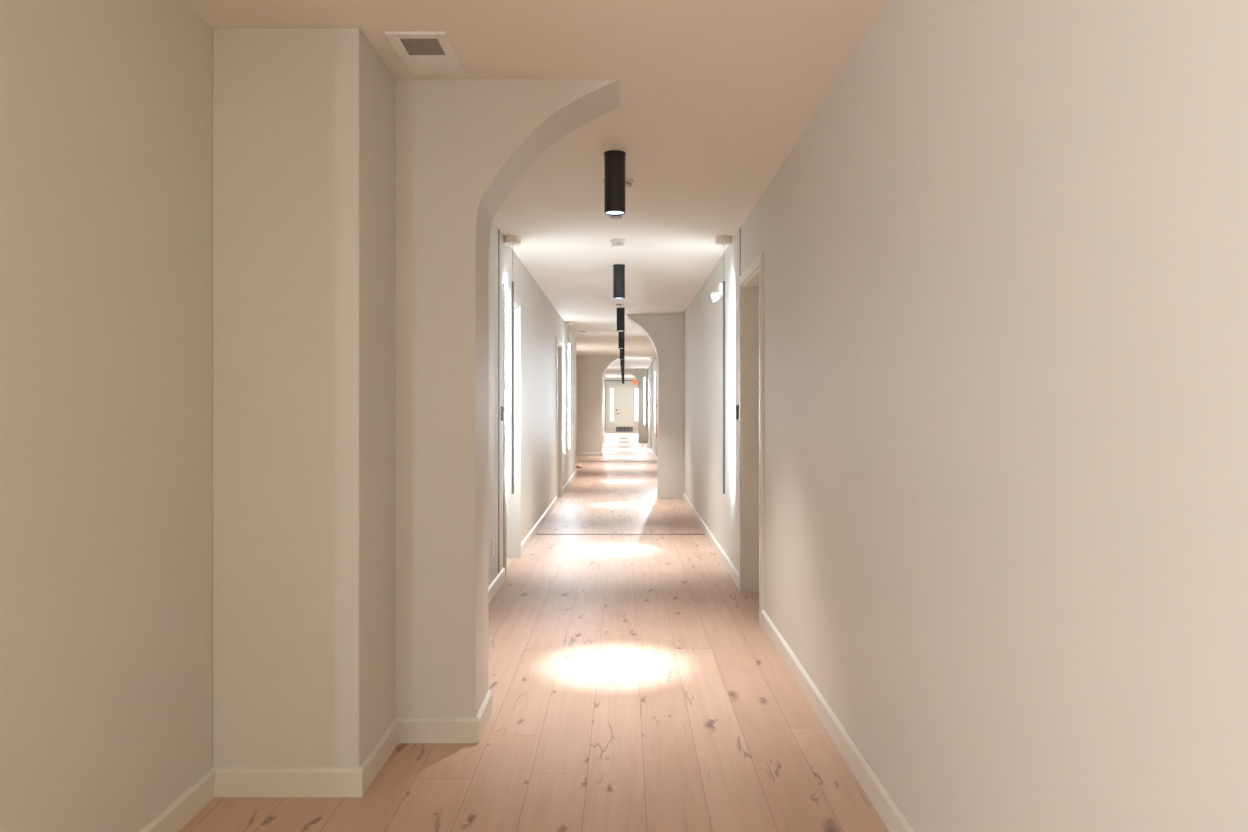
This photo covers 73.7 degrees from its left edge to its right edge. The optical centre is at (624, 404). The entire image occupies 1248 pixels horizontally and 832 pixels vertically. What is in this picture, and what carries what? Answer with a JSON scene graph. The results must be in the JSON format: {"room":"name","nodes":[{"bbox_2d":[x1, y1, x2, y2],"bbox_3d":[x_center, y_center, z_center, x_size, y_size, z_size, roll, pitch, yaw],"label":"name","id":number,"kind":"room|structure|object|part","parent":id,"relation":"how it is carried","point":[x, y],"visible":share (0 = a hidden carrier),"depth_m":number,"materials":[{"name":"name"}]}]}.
{"room":"hallway","nodes":[
{"label":"hallway","id":0,"kind":"room"},
{"bbox_2d":[0,0,212,831],"bbox_3d":[-1.435,0.020,1.605,0.250,2.440,3.510,0,0,0],"label":"wall","id":1,"kind":"structure","parent":0,"point":[106,106],"depth_m":2.10,"materials":[{"name":"beige paint"}]},
{"bbox_2d":[138,769,214,831],"bbox_3d":[-1.302,1.195,1.240,0.015,0.090,2.780,0,0,0],"label":"baseboard","id":2,"kind":"structure","parent":1,"relation":"attached to","point":[187,805],"depth_m":2.46,"materials":[{"name":"beige paint"}]},
{"bbox_2d":[395,79,619,716],"bbox_3d":[-0.664,0.020,3.212,1.292,2.440,0.295,0,0,0],"label":"wall","id":3,"kind":"structure","parent":0,"point":[462,146],"depth_m":3.06,"materials":[{"name":"beige paint"}]},
{"bbox_2d":[395,690,491,742],"bbox_3d":[-0.688,1.195,3.205,0.310,0.090,0.310,0,0,0],"label":"baseboard","id":4,"kind":"structure","parent":3,"relation":"attached to","point":[410,729],"depth_m":3.05,"materials":[{"name":"beige paint"}]},
{"bbox_2d":[489,221,575,584],"bbox_3d":[-0.985,0.020,9.155,0.250,2.440,11.590,0,0,0],"label":"wall","id":5,"kind":"structure","parent":0,"point":[541,323],"depth_m":7.55,"materials":[{"name":"beige paint"}]},
{"bbox_2d":[491,537,493,556],"bbox_3d":[-0.855,0.925,5.420,0.009,0.116,0.072,0,0,0],"label":"power outlet","id":6,"kind":"object","parent":5,"relation":"attached to","point":[492,539],"visible":1,"depth_m":5.39,"materials":[{"name":"white plastic"}]},
{"bbox_2d":[498,229,498,572],"bbox_3d":[-0.859,-0.025,5.690,0.006,2.350,0.020,0,0,0],"label":"trim","id":7,"kind":"structure","parent":5,"relation":"attached to","point":[498,229],"depth_m":5.68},
{"bbox_2d":[501,406,504,420],"bbox_3d":[-0.852,0.060,5.830,0.022,0.100,0.070,0,0,0],"label":"keypad","id":8,"kind":"object","parent":5,"relation":"attached to","point":[502,407],"visible":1,"depth_m":5.80,"materials":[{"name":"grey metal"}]},
{"bbox_2d":[503,284,520,578],"bbox_3d":[-0.977,0.190,6.365,0.267,2.100,0.920,0,0,0],"label":"door","id":9,"kind":"structure","parent":5,"relation":"in","point":[511,502],"depth_m":6.75,"materials":[{"name":"beige paint"}]},
{"bbox_2d":[489,469,576,602],"bbox_3d":[-1.198,1.195,11.780,0.705,0.090,16.840,0,0,0],"label":"baseboard","id":10,"kind":"structure","parent":5,"relation":"attached to","point":[499,579],"depth_m":7.50,"materials":[{"name":"beige paint"}]},
{"bbox_2d":[556,337,561,502],"bbox_3d":[-0.977,0.190,10.895,0.267,2.100,0.880,0,0,0],"label":"door","id":11,"kind":"structure","parent":5,"relation":"in","point":[558,341],"depth_m":11.26,"materials":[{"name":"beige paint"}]},
{"bbox_2d":[179,433,888,831],"bbox_3d":[-0.932,1.300,15.150,3.935,0.120,43.800,0,0,0],"label":"floor","id":12,"kind":"structure","parent":0,"point":[634,686],"depth_m":3.32,"materials":[{"name":"brown wood"}]},
{"bbox_2d":[213,28,394,766],"bbox_3d":[-1.077,0.020,2.855,0.467,2.440,0.420,0,0,0],"label":"wall pier","id":13,"kind":"object","parent":12,"relation":"on","point":[304,118],"visible":0.86,"depth_m":2.65,"materials":[{"name":"beige paint"}]},
{"bbox_2d":[211,719,397,796],"bbox_3d":[-1.069,1.195,2.840,0.482,0.090,0.420,0,0,0],"label":"baseboard","id":14,"kind":"object","parent":13,"relation":"attached to","point":[229,781],"visible":0.93,"depth_m":2.63,"materials":[{"name":"beige paint"}]},
{"bbox_2d":[183,0,888,377],"bbox_3d":[-0.932,-1.275,15.150,3.935,0.150,43.800,0,0,0],"label":"ceiling","id":15,"kind":"structure","parent":0,"point":[716,95],"depth_m":3.28,"materials":[{"name":"beige paint"}]},
{"bbox_2d":[385,31,464,76],"bbox_3d":[-0.671,-1.191,2.835,0.196,0.018,0.330,0,0,0],"label":"ceiling vent","id":16,"kind":"object","parent":15,"relation":"in","point":[421,52],"visible":1,"depth_m":2.82,"materials":[{"name":"white plastic"}]},
{"bbox_2d":[400,38,444,54],"bbox_3d":[-0.671,-1.196,2.771,0.124,0.008,0.131,0,0,0],"label":"grille","id":17,"kind":"object","parent":16,"relation":"attached to","point":[408,46],"depth_m":2.77,"materials":[{"name":"plastic"}]},
{"bbox_2d":[504,235,520,493],"bbox_3d":[-0.795,-0.284,5.930,0.120,1.832,0.120,0,0,0],"label":"pendant","id":18,"kind":"object","parent":15,"relation":"hanging from","point":[508,239],"visible":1,"depth_m":5.92,"materials":[{"name":"grey metal"}]},
{"bbox_2d":[565,321,572,448],"bbox_3d":[-0.795,-0.284,12.000,0.120,1.832,0.120,0,0,0],"label":"pendant","id":19,"kind":"object","parent":15,"relation":"hanging from","point":[567,323],"visible":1,"depth_m":11.99,"materials":[{"name":"grey metal"}]},
{"bbox_2d":[604,150,625,215],"bbox_3d":[-0.045,-1.058,3.970,0.106,0.285,0.106,0,0,0],"label":"ceiling light","id":20,"kind":"object","parent":15,"relation":"in","point":[614,160],"visible":1,"depth_m":3.93,"materials":[{"name":"black metal"}]},
{"bbox_2d":[610,215,621,218],"bbox_3d":[-0.052,-1.196,5.300,0.080,0.008,0.080,0,0,0],"label":"sprinkler cover","id":21,"kind":"object","parent":15,"relation":"attached to","point":[617,216],"visible":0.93,"depth_m":5.29,"materials":[{"name":"grey metal"}]},
{"bbox_2d":[610,239,625,247],"bbox_3d":[-0.046,-1.173,6.060,0.120,0.053,0.120,0,0,0],"label":"smoke detector","id":22,"kind":"object","parent":15,"relation":"attached to","point":[616,243],"visible":1,"depth_m":6.02,"materials":[{"name":"white plastic"}]},
{"bbox_3d":[-0.046,-1.194,6.060,0.120,0.012,0.120,0,0,0],"label":"mounting plate","id":23,"kind":"part","parent":22,"relation":"part of","materials":[{"name":"white plastic"}]},
{"bbox_2d":[602,178,633,190],"bbox_3d":[-0.034,-1.178,4.470,0.172,0.044,0.172,0,0,0],"label":"smoke detector","id":24,"kind":"object","parent":15,"relation":"attached to","point":[628,182],"visible":0.34,"depth_m":4.43,"materials":[{"name":"beige plastic"}]},
{"bbox_2d":[613,264,624,298],"bbox_3d":[-0.045,-1.058,7.140,0.106,0.285,0.106,0,0,0],"label":"ceiling light","id":25,"kind":"object","parent":15,"relation":"in","point":[618,269],"visible":1,"depth_m":7.10,"materials":[{"name":"black metal"}]},
{"bbox_2d":[616,308,624,331],"bbox_3d":[-0.045,-1.058,10.310,0.106,0.285,0.106,0,0,0],"label":"ceiling light","id":26,"kind":"object","parent":15,"relation":"in","point":[620,311],"visible":1,"depth_m":10.27,"materials":[{"name":"black metal"}]},
{"bbox_2d":[618,331,624,348],"bbox_3d":[-0.045,-1.058,13.480,0.106,0.285,0.106,0,0,0],"label":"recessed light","id":27,"kind":"object","parent":15,"relation":"in","point":[621,335],"visible":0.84,"depth_m":13.44,"materials":[{"name":"black metal"}]},
{"bbox_2d":[620,349,624,358],"bbox_3d":[-0.045,-1.058,16.650,0.106,0.285,0.106,0,0,0],"label":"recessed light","id":28,"kind":"object","parent":15,"relation":"in","point":[622,351],"visible":0.56,"depth_m":16.61,"materials":[{"name":"black metal"}]},
{"bbox_2d":[620,359,624,366],"bbox_3d":[-0.045,-1.058,19.820,0.106,0.285,0.106,0,0,0],"label":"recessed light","id":29,"kind":"object","parent":15,"relation":"in","point":[622,361],"visible":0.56,"depth_m":19.78,"materials":[{"name":"black metal"}]},
{"bbox_2d":[643,368,645,423],"bbox_3d":[0.660,-0.284,27.000,0.120,1.832,0.120,0,0,0],"label":"pendant","id":30,"kind":"object","parent":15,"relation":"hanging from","point":[643,368],"visible":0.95,"depth_m":26.99,"materials":[{"name":"grey metal"}]},
{"bbox_2d":[650,357,654,429],"bbox_3d":[0.710,-0.284,21.000,0.120,1.832,0.120,0,0,0],"label":"pendant","id":31,"kind":"object","parent":15,"relation":"hanging from","point":[651,358],"visible":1,"depth_m":20.99,"materials":[{"name":"grey metal"}]},
{"bbox_2d":[715,235,731,493],"bbox_3d":[0.710,-0.284,5.930,0.120,1.832,0.120,0,0,0],"label":"pendant","id":32,"kind":"object","parent":15,"relation":"hanging from","point":[720,239],"visible":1,"depth_m":5.92,"materials":[{"name":"beige plastic"}]},
{"bbox_2d":[576,356,619,451],"bbox_3d":[-0.784,0.020,20.400,1.532,2.440,0.400,0,0,0],"label":"wall","id":33,"kind":"structure","parent":0,"point":[590,370],"depth_m":20.20,"materials":[{"name":"beige paint"}]},
{"bbox_2d":[576,452,602,455],"bbox_3d":[-1.034,1.195,20.392,1.002,0.090,0.415,0,0,0],"label":"baseboard","id":34,"kind":"structure","parent":33,"relation":"attached to","point":[577,453],"depth_m":20.18,"materials":[{"name":"beige paint"}]},
{"bbox_2d":[602,376,604,433],"bbox_3d":[-0.985,0.020,28.700,0.250,2.440,16.200,0,0,0],"label":"wall","id":35,"kind":"structure","parent":0,"point":[603,378],"depth_m":34.40,"materials":[{"name":"beige paint"}]},
{"bbox_2d":[605,381,637,432],"bbox_3d":[-0.037,0.020,36.925,2.145,2.440,0.250,0,0,0],"label":"wall","id":36,"kind":"structure","parent":0,"point":[609,425],"depth_m":36.80,"materials":[{"name":"beige paint"}]},
{"bbox_2d":[614,386,633,432],"bbox_3d":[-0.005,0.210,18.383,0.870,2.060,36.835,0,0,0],"label":"door","id":37,"kind":"structure","parent":36,"relation":"in","point":[623,395],"depth_m":36.77,"materials":[{"name":"beige paint"}]},
{"bbox_2d":[616,427,632,430],"bbox_3d":[0.000,1.065,36.773,0.740,0.210,0.014,0,0,0],"label":"grille","id":38,"kind":"object","parent":37,"relation":"attached to","point":[617,428],"depth_m":36.77,"materials":[{"name":"grey metal"}]},
{"bbox_2d":[634,388,634,420],"bbox_3d":[0.535,-0.020,36.834,0.190,1.480,0.092,0,0,0],"label":"window","id":39,"kind":"structure","parent":36,"relation":"in","point":[634,388],"depth_m":36.79,"materials":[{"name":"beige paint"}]},
{"bbox_2d":[625,369,647,441],"bbox_3d":[0.410,0.020,27.800,0.750,2.440,0.400,0,0,0],"label":"wall","id":40,"kind":"structure","parent":0,"point":[639,375],"depth_m":27.60,"materials":[{"name":"beige paint"}]},
{"bbox_2d":[626,314,683,498],"bbox_3d":[0.403,0.020,11.200,0.765,2.440,0.400,0,0,0],"label":"wall","id":41,"kind":"structure","parent":0,"point":[665,332],"depth_m":11.00,"materials":[{"name":"beige paint"}]},
{"bbox_2d":[648,0,1247,831],"bbox_3d":[0.910,0.020,15.150,0.250,2.440,43.300,0,0,0],"label":"wall","id":42,"kind":"structure","parent":0,"point":[1005,249],"depth_m":1.70,"materials":[{"name":"beige paint"}]},
{"bbox_2d":[605,378,634,379],"bbox_3d":[-0.037,-1.130,36.550,1.645,0.140,0.200,0,0,0],"label":"trim","id":43,"kind":"structure","parent":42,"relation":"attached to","point":[605,378],"depth_m":36.45,"materials":[{"name":"beige paint"}]},
{"bbox_2d":[536,534,704,534],"bbox_3d":[-0.037,1.238,7.970,1.615,0.005,0.048,0,0,0],"label":"trim","id":44,"kind":"structure","parent":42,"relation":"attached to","point":[536,534],"depth_m":7.95,"materials":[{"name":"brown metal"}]},
{"bbox_2d":[651,375,651,447],"bbox_3d":[0.901,0.190,23.800,0.267,2.100,0.930,0,0,0],"label":"door","id":45,"kind":"structure","parent":42,"relation":"in","point":[651,375],"depth_m":24.18,"materials":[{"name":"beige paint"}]},
{"bbox_2d":[656,369,656,455],"bbox_3d":[0.901,0.190,19.850,0.267,2.100,0.930,0,0,0],"label":"door","id":46,"kind":"structure","parent":42,"relation":"in","point":[656,369],"depth_m":20.25,"materials":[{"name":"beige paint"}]},
{"bbox_2d":[710,283,722,302],"bbox_3d":[0.740,-0.890,6.620,0.096,0.140,0.178,0,0,0],"label":"emergency light","id":47,"kind":"object","parent":42,"relation":"attached to","point":[715,296],"visible":0.98,"depth_m":6.54,"materials":[{"name":"white plastic"}]},
{"bbox_2d":[736,405,738,419],"bbox_3d":[0.777,0.050,5.700,0.022,0.100,0.070,0,0,0],"label":"keypad","id":48,"kind":"object","parent":42,"relation":"attached to","point":[737,406],"visible":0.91,"depth_m":5.67,"materials":[{"name":"grey plastic"}]},
{"bbox_2d":[740,227,740,275],"bbox_3d":[0.784,-1.030,5.625,0.006,0.340,0.020,0,0,0],"label":"trim","id":49,"kind":"structure","parent":42,"relation":"attached to","point":[740,227],"depth_m":5.62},
{"bbox_2d":[739,252,763,624],"bbox_3d":[0.901,0.190,5.135,0.267,2.100,0.920,0,0,0],"label":"door","id":50,"kind":"structure","parent":42,"relation":"in","point":[751,281],"depth_m":5.52,"materials":[{"name":"beige paint"}]},
{"bbox_2d":[648,440,914,831],"bbox_3d":[0.777,1.195,15.150,0.015,0.090,43.300,0,0,0],"label":"baseboard","id":51,"kind":"structure","parent":42,"relation":"attached to","point":[893,818],"depth_m":3.11,"materials":[{"name":"beige paint"}]}
]}

